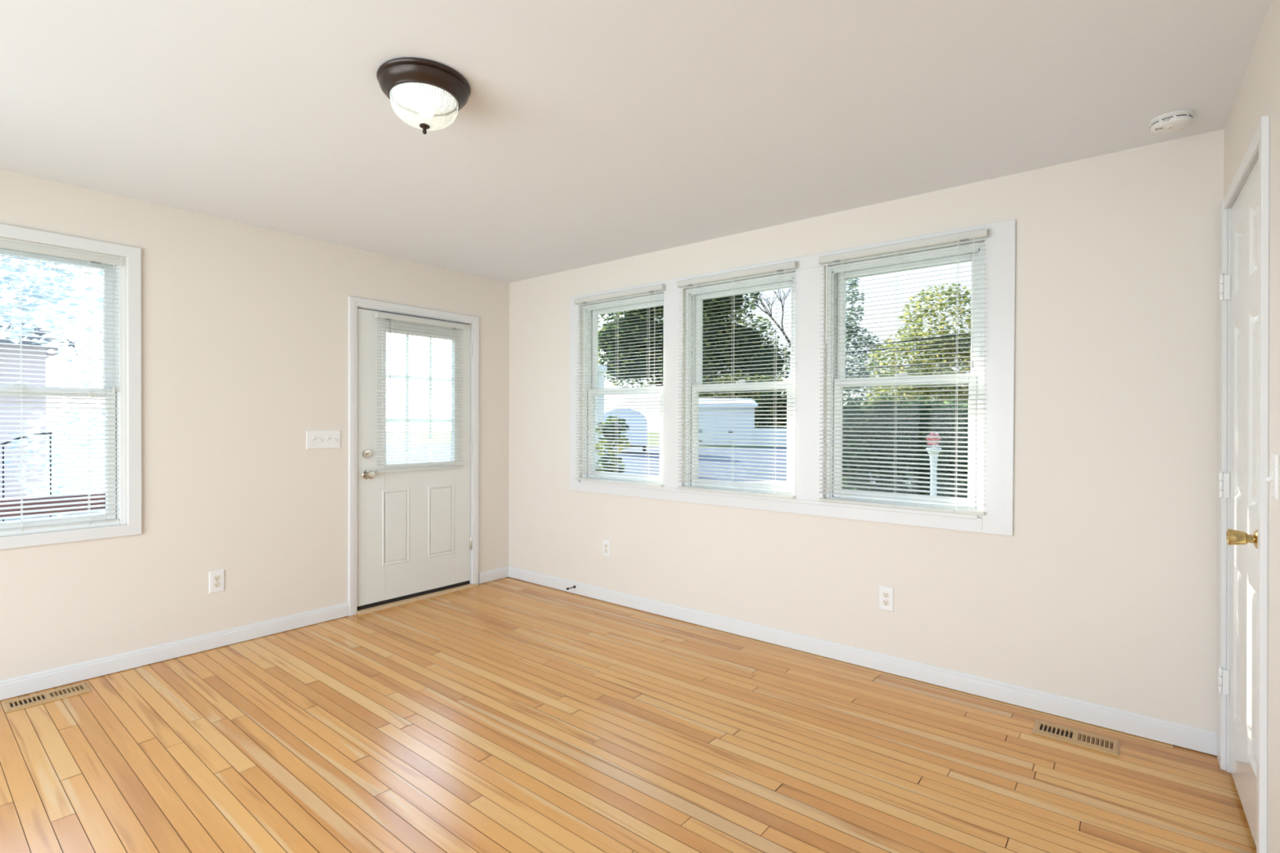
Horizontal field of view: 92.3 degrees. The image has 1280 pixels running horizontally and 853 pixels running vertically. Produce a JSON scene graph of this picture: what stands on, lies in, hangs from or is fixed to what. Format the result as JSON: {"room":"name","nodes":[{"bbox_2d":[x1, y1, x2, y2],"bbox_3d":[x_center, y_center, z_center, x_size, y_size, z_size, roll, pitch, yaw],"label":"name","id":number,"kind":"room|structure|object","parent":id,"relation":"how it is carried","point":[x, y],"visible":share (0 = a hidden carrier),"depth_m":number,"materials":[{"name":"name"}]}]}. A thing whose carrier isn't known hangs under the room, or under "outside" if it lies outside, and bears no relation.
{"room":"empty living room","nodes":[
{"label":"empty living room","id":0,"kind":"room"},
{"bbox_2d":[0,254,102,366],"bbox_3d":[-7.774,-1.743,10.050,2.958,6.863,5.640,1,1,39],"label":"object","id":1,"kind":"object","parent":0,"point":[2,258],"visible":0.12,"depth_m":8.70,"materials":[{"name":"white plant"}]},
{"bbox_2d":[0,168,509,692],"bbox_3d":[-2.452,0.047,3.536,0.140,2.460,4.440,1,1,39],"label":"wall","id":2,"kind":"structure","parent":0,"point":[244,327],"depth_m":3.51,"materials":[{"name":"beige paint"}]},
{"bbox_2d":[0,222,142,550],"bbox_3d":[-2.940,-0.182,2.916,0.155,1.496,0.888,1,1,39],"label":"window","id":3,"kind":"structure","parent":2,"relation":"in","point":[122,275],"depth_m":3.17,"materials":[{"name":"white plastic"}]},
{"bbox_2d":[0,239,123,532],"bbox_3d":[-2.913,-0.184,2.894,0.052,1.357,0.747,1,1,39],"label":"blind","id":4,"kind":"object","parent":3,"relation":"attached to","point":[21,247],"visible":1,"depth_m":2.99,"materials":[{"name":"white plastic"}]},
{"bbox_2d":[208,568,224,593],"bbox_3d":[-2.401,0.880,3.491,0.008,0.124,0.076,1,1,39],"label":"wall outlet","id":5,"kind":"object","parent":2,"relation":"attached to","point":[216,578],"visible":1,"depth_m":3.49,"materials":[{"name":"white plastic"}]},
{"bbox_2d":[213,575,220,581],"bbox_3d":[-2.400,0.860,3.490,0.004,0.028,0.034,1,1,39],"label":"receptacle","id":6,"kind":"object","parent":5,"relation":"attached to","point":[216,578],"depth_m":3.49,"materials":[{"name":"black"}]},
{"bbox_2d":[213,582,220,587],"bbox_3d":[-2.400,0.899,3.490,0.004,0.028,0.034,1,1,39],"label":"receptacle","id":7,"kind":"object","parent":5,"relation":"attached to","point":[216,584],"depth_m":3.49,"materials":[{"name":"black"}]},
{"bbox_2d":[0,565,508,700],"bbox_3d":[-2.441,1.211,3.442,0.014,0.087,4.300,1,1,39],"label":"baseboard","id":8,"kind":"structure","parent":2,"relation":"attached to","point":[57,677],"depth_m":3.31,"materials":[{"name":"white paint"}]},
{"bbox_2d":[306,430,340,448],"bbox_3d":[-2.027,0.083,3.932,0.020,0.116,0.207,1,1,39],"label":"light switch","id":9,"kind":"object","parent":2,"relation":"attached to","point":[315,439],"visible":1,"depth_m":3.92,"materials":[{"name":"white plastic"}]},
{"bbox_2d":[347,295,479,616],"bbox_3d":[-1.655,0.195,4.507,0.156,2.116,1.030,1,1,39],"label":"door frame","id":10,"kind":"structure","parent":2,"relation":"attached to","point":[353,302],"depth_m":4.22,"materials":[{"name":"white paint"}]},
{"bbox_2d":[356,308,472,610],"bbox_3d":[-1.602,0.221,4.466,0.111,2.030,0.917,1,1,39],"label":"door","id":11,"kind":"structure","parent":2,"relation":"in","point":[414,539],"depth_m":4.41,"materials":[{"name":"white paint"}]},
{"bbox_2d":[374,311,464,473],"bbox_3d":[-1.575,-0.231,4.458,0.049,1.097,0.697,1,1,39],"label":"blind","id":12,"kind":"object","parent":11,"relation":"attached to","point":[388,317],"visible":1,"depth_m":4.43,"materials":[{"name":"white plastic"}]},
{"bbox_2d":[0,577,1256,852],"bbox_3d":[-0.724,1.336,2.063,4.700,0.120,4.560,1,1,39],"label":"floor","id":13,"kind":"structure","parent":0,"point":[508,714],"depth_m":2.38,"materials":[{"name":"brown wood"}]},
{"bbox_2d":[0,682,92,713],"bbox_3d":[-2.756,1.257,2.862,0.150,0.009,0.288,1,1,39],"label":"floor vent","id":14,"kind":"object","parent":13,"relation":"in","point":[45,697],"visible":1,"depth_m":2.85,"materials":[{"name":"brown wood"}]},
{"bbox_2d":[356,583,477,615],"bbox_3d":[-1.640,1.244,4.513,0.190,0.018,0.939,1,1,39],"label":"threshold","id":15,"kind":"object","parent":13,"relation":"on","point":[406,601],"visible":0.57,"depth_m":4.42,"materials":[{"name":"brown wood"}]},
{"bbox_2d":[1031,720,1119,757],"bbox_3d":[1.794,1.278,2.534,0.288,0.009,0.150,1,1,39],"label":"floor vent","id":16,"kind":"object","parent":13,"relation":"in","point":[1094,742],"visible":1,"depth_m":2.52,"materials":[{"name":"brown wood"}]},
{"bbox_2d":[0,0,1271,283],"bbox_3d":[-0.698,-1.224,2.030,4.740,0.120,4.560,1,1,39],"label":"ceiling","id":17,"kind":"structure","parent":0,"point":[587,132],"depth_m":2.23,"materials":[{"name":"white paint"}]},
{"bbox_2d":[376,57,471,134],"bbox_3d":[-0.729,-1.077,2.082,0.300,0.174,0.300,1,1,39],"label":"ceiling light","id":18,"kind":"object","parent":17,"relation":"attached to","point":[426,95],"visible":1,"depth_m":2.00,"materials":[{"name":"white glass"}]},
{"bbox_2d":[1148,110,1195,134],"bbox_3d":[1.991,-1.134,2.306,0.132,0.042,0.132,1,1,39],"label":"smoke detector","id":19,"kind":"object","parent":17,"relation":"attached to","point":[1175,121],"visible":1,"depth_m":2.28,"materials":[{"name":"white plastic"}]},
{"bbox_2d":[508,128,1223,732],"bbox_3d":[0.705,0.059,3.744,4.500,2.460,0.140,1,1,39],"label":"wall","id":20,"kind":"structure","parent":0,"point":[1103,590],"depth_m":2.77,"materials":[{"name":"beige paint"}]},
{"bbox_2d":[602,538,610,557],"bbox_3d":[-0.242,0.876,4.421,0.076,0.124,0.008,1,1,39],"label":"wall outlet","id":21,"kind":"object","parent":20,"relation":"attached to","point":[606,543],"visible":1,"depth_m":4.42,"materials":[{"name":"white plastic"}]},
{"bbox_2d":[582,293,663,484],"bbox_3d":[-0.090,-0.249,4.398,0.780,1.298,0.120,1,1,39],"label":"window","id":22,"kind":"structure","parent":20,"relation":"in","point":[657,297],"depth_m":4.56,"materials":[{"name":"white plastic"}]},
{"bbox_2d":[684,271,795,495],"bbox_3d":[0.634,-0.241,3.810,0.780,1.298,0.120,1,1,39],"label":"window","id":23,"kind":"structure","parent":20,"relation":"in","point":[787,277],"depth_m":3.87,"materials":[{"name":"white plastic"}]},
{"bbox_2d":[568,218,1016,536],"bbox_3d":[0.635,-0.235,3.782,2.890,1.452,0.162,1,1,39],"label":"window","id":24,"kind":"structure","parent":20,"relation":"in","point":[903,502],"depth_m":3.38,"materials":[{"name":"white plastic"}]},
{"bbox_2d":[573,284,665,487],"bbox_3d":[-0.166,-0.271,4.303,0.813,1.338,0.053,1,1,39],"label":"blind","id":25,"kind":"object","parent":24,"relation":"attached to","point":[660,287],"visible":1,"depth_m":4.28,"materials":[{"name":"white plastic"}]},
{"bbox_2d":[676,260,798,498],"bbox_3d":[0.558,-0.263,3.716,0.813,1.338,0.053,1,1,39],"label":"blind","id":26,"kind":"object","parent":24,"relation":"attached to","point":[793,264],"visible":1,"depth_m":3.70,"materials":[{"name":"white plastic"}]},
{"bbox_2d":[818,227,988,515],"bbox_3d":[1.296,-0.255,3.118,0.813,1.338,0.053,1,1,39],"label":"blind","id":27,"kind":"object","parent":24,"relation":"attached to","point":[973,235],"visible":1,"depth_m":3.09,"materials":[{"name":"white plastic"}]},
{"bbox_2d":[508,565,1217,755],"bbox_3d":[0.581,1.220,3.751,4.318,0.087,0.014,1,1,39],"label":"baseboard","id":28,"kind":"structure","parent":20,"relation":"attached to","point":[1183,735],"depth_m":3.06,"materials":[{"name":"white paint"}]},
{"bbox_2d":[878,586,893,612],"bbox_3d":[1.276,0.894,3.189,0.076,0.124,0.008,1,1,39],"label":"wall outlet","id":29,"kind":"object","parent":20,"relation":"attached to","point":[886,594],"visible":1,"depth_m":3.19,"materials":[{"name":"white plastic"}]},
{"bbox_2d":[882,592,888,598],"bbox_3d":[1.275,0.875,3.187,0.034,0.028,0.004,1,1,39],"label":"receptacle","id":30,"kind":"object","parent":29,"relation":"attached to","point":[885,595],"depth_m":3.19,"materials":[{"name":"white plastic"}]},
{"bbox_2d":[882,600,888,605],"bbox_3d":[1.274,0.914,3.188,0.034,0.028,0.004,1,1,39],"label":"receptacle","id":31,"kind":"object","parent":29,"relation":"attached to","point":[885,602],"depth_m":3.19,"materials":[{"name":"white plastic"}]},
{"bbox_2d":[1223,0,1279,852],"bbox_3d":[0.972,0.074,0.619,0.121,2.480,4.420,0,0,38],"label":"wall","id":32,"kind":"structure","parent":0,"point":[1258,95],"depth_m":1.65,"materials":[{"name":"beige paint"}]},
{"bbox_2d":[1217,158,1258,846],"bbox_3d":[1.958,0.229,2.012,0.105,2.065,0.732,0,0,38],"label":"door","id":33,"kind":"structure","parent":32,"relation":"in","point":[1241,286],"depth_m":2.02,"materials":[{"name":"white paint"}]},
{"bbox_2d":[1217,115,1270,852],"bbox_3d":[2.022,0.219,1.991,0.137,2.137,0.882,0,0,38],"label":"door frame","id":34,"kind":"structure","parent":32,"relation":"attached to","point":[1260,142],"depth_m":1.71,"materials":[{"name":"white paint"}]},
{"bbox_2d":[1264,453,1279,500],"bbox_3d":[1.644,0.130,1.604,0.020,0.117,0.070,0,0,38],"label":"light switch","id":35,"kind":"object","parent":32,"relation":"attached to","point":[1273,477],"visible":1,"depth_m":1.59,"materials":[{"name":"white plastic"}]},
{"label":"outside","id":36,"kind":"structure","parent":0,"visible":0},
{"bbox_2d":[46,431,906,447],"bbox_3d":[6.159,1.470,37.867,150.000,0.001,120.000,1,1,39],"label":"ground","id":37,"kind":"structure","parent":36,"point":[415,433],"depth_m":57.36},
{"bbox_2d":[0,319,75,497],"bbox_3d":[-18.045,-1.121,11.649,7.800,5.400,9.800,1,1,39],"label":"neighbor house","id":38,"kind":"structure","parent":37,"relation":"on","point":[7,341],"depth_m":12.63,"materials":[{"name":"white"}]},
{"bbox_2d":[0,493,105,517],"bbox_3d":[-4.514,1.089,3.515,0.100,1.220,2.600,1,1,39],"label":"porch railing","id":39,"kind":"object","parent":37,"relation":"on","point":[102,494],"visible":0.02,"depth_m":4.13,"materials":[{"name":"brown wood"}]},
{"bbox_2d":[1,347,105,496],"bbox_3d":[-10.187,-0.002,12.640,2.082,3.427,4.168,1,1,39],"label":"shrub","id":40,"kind":"object","parent":37,"relation":"on","point":[86,360],"visible":0.15,"depth_m":11.65,"materials":[{"name":"green plant"}]},
{"bbox_2d":[595,365,607,468],"bbox_3d":[-0.782,0.284,11.042,0.280,2.740,0.280,1,1,39],"label":"porch post","id":41,"kind":"object","parent":37,"relation":"on","point":[601,367],"visible":0.12,"depth_m":10.96,"materials":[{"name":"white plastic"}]},
{"bbox_2d":[595,415,631,472],"bbox_3d":[-0.268,0.798,5.487,0.404,1.824,0.440,0,0,0],"label":"plant","id":42,"kind":"object","parent":37,"relation":"on","point":[610,416],"visible":0.17,"depth_m":5.45,"materials":[{"name":"green plant"}]},
{"bbox_2d":[698,398,757,445],"bbox_3d":[6.202,-0.377,46.973,4.700,3.550,4.650,0,0,0],"label":"garage","id":43,"kind":"structure","parent":37,"relation":"on","point":[736,401],"depth_m":44.95,"materials":[{"name":"white"}]},
{"bbox_2d":[698,372,786,428],"bbox_3d":[7.830,-1.788,52.491,9.394,6.356,3.198,0,0,0],"label":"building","id":44,"kind":"structure","parent":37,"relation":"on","point":[768,378],"depth_m":51.87,"materials":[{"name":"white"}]},
{"bbox_2d":[754,389,786,428],"bbox_3d":[10.789,-0.831,48.675,4.171,4.587,2.783,0,0,0],"label":"tree","id":45,"kind":"object","parent":37,"relation":"on","point":[762,393],"visible":0.44,"depth_m":48.09,"materials":[{"name":"green plant"}]},
{"bbox_2d":[754,427,786,445],"bbox_3d":[11.697,0.782,45.457,6.500,1.300,0.101,0,0,0],"label":"fence","id":46,"kind":"object","parent":37,"relation":"on","point":[755,432],"visible":0.07,"depth_m":45.41,"materials":[{"name":"white"}]},
{"bbox_2d":[842,393,968,497],"bbox_3d":[4.564,0.572,10.653,2.905,2.302,1.513,0,0,-5],"label":"clipped hedge","id":47,"kind":"object","parent":37,"relation":"on","point":[886,394],"visible":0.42,"depth_m":10.40,"materials":[{"name":"green plant"}]},
{"bbox_2d":[925,432,942,495],"bbox_3d":[4.106,0.889,8.605,0.201,1.610,0.212,0,0,0],"label":"planter","id":48,"kind":"object","parent":37,"relation":"on","point":[931,433],"visible":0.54,"depth_m":8.57,"materials":[{"name":"white plastic"}]},
{"bbox_2d":[925,447,942,454],"bbox_3d":[4.109,0.356,8.603,0.200,0.115,0.200,0,0,0],"label":"flower pot","id":49,"kind":"object","parent":48,"relation":"on","point":[927,448],"depth_m":8.54,"materials":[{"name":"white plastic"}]},
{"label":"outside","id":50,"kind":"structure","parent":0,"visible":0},
{"bbox_2d":[786,333,970,353],"bbox_3d":[7.909,-2.582,17.999,7.186,0.907,0.048,0,0,0],"label":"overhead wire","id":51,"kind":"object","parent":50,"point":[968,333],"visible":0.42,"depth_m":17.98,"materials":[{"name":"grey"}]},
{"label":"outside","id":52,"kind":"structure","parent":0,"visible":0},
{"bbox_2d":[787,338,970,358],"bbox_3d":[7.939,-2.427,18.040,7.184,0.874,0.032,0,0,0],"label":"overhead wire","id":53,"kind":"object","parent":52,"point":[965,339],"visible":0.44,"depth_m":18.03,"materials":[{"name":"grey"}]},
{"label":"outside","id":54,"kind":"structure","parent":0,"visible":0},
{"bbox_2d":[847,343,970,355],"bbox_3d":[7.970,-2.320,18.079,7.184,0.698,0.032,0,0,0],"label":"overhead wire","id":55,"kind":"object","parent":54,"point":[967,344],"visible":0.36,"depth_m":18.07,"materials":[{"name":"grey"}]},
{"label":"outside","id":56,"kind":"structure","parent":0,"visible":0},
{"bbox_2d":[789,360,970,372],"bbox_3d":[8.000,-1.874,18.122,7.183,0.562,0.032,0,0,0],"label":"overhead wire","id":57,"kind":"object","parent":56,"point":[969,360],"visible":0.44,"depth_m":18.11,"materials":[{"name":"grey"}]},
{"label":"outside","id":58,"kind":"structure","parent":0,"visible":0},
{"bbox_2d":[0,478,105,521],"bbox_3d":[-18.895,1.546,16.986,37.400,0.075,12.000,1,1,39],"label":"driveway","id":59,"kind":"structure","parent":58,"point":[99,490],"depth_m":11.30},
{"bbox_2d":[0,432,52,521],"bbox_3d":[-9.694,0.864,8.795,0.028,1.544,1.886,1,1,39],"label":"stair railing","id":60,"kind":"object","parent":59,"relation":"on","point":[17,438],"visible":0.5,"depth_m":9.34,"materials":[{"name":"black metal"}]},
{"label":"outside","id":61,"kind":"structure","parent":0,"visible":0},
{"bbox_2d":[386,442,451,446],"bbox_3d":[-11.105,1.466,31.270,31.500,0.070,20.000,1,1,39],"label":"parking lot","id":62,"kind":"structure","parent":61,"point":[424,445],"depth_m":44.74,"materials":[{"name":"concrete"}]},
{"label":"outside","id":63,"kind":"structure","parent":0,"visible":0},
{"bbox_2d":[737,480,911,488],"bbox_3d":[4.798,1.649,16.488,120.000,0.070,3.001,0,0,0],"label":"path","id":64,"kind":"structure","parent":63,"point":[759,482],"depth_m":17.71,"materials":[{"name":"grey concrete"}]},
{"bbox_2d":[598,305,706,386],"bbox_3d":[0.059,-1.236,15.441,3.402,5.827,2.920,0,0,-15],"label":"leafy tree","id":65,"kind":"object","parent":64,"relation":"on","point":[655,311],"visible":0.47,"depth_m":14.80,"materials":[{"name":"green plant"}]},
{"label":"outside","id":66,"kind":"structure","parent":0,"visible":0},
{"bbox_2d":[46,444,909,481],"bbox_3d":[4.798,1.538,29.787,120.001,0.080,23.600,0,0,0],"label":"street","id":67,"kind":"structure","parent":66,"point":[66,446],"depth_m":27.50,"materials":[{"name":"grey asphalt"}]},
{"bbox_2d":[604,408,647,451],"bbox_3d":[-0.901,0.228,34.503,2.600,2.420,3.000,0,0,0],"label":"trailer","id":68,"kind":"object","parent":67,"relation":"on","point":[615,410],"visible":0.41,"depth_m":33.00,"materials":[{"name":"white"}]},
{"bbox_2d":[662,291,791,384],"bbox_3d":[2.895,-1.724,19.881,4.640,6.755,3.445,0,0,0],"label":"leafy tree","id":69,"kind":"object","parent":67,"relation":"on","point":[731,298],"visible":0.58,"depth_m":19.34,"materials":[{"name":"green plant"}]},
{"bbox_2d":[744,288,791,346],"bbox_3d":[5.560,-2.175,26.139,2.370,7.578,1.242,0,0,-19],"label":"bare tree","id":70,"kind":"object","parent":67,"relation":"on","point":[784,298],"visible":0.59,"depth_m":25.92,"materials":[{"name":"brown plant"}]},
{"bbox_2d":[842,277,885,412],"bbox_3d":[10.921,-3.471,32.465,4.426,10.114,3.738,0,0,0],"label":"leafy tree","id":71,"kind":"object","parent":67,"relation":"on","point":[847,327],"visible":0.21,"depth_m":31.81,"materials":[{"name":"green plant"}]},
{"bbox_2d":[863,384,968,411],"bbox_3d":[12.714,-0.366,28.164,5.413,3.992,3.212,0,0,0],"label":"leafy tree","id":72,"kind":"object","parent":67,"relation":"on","point":[958,384],"visible":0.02,"depth_m":28.05,"materials":[{"name":"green plant"}]},
{"bbox_2d":[865,283,971,408],"bbox_3d":[11.518,-2.028,24.275,5.750,7.362,4.715,0,0,0],"label":"leafy tree","id":73,"kind":"object","parent":67,"relation":"on","point":[948,290],"visible":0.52,"depth_m":23.70,"materials":[{"name":"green plant"}]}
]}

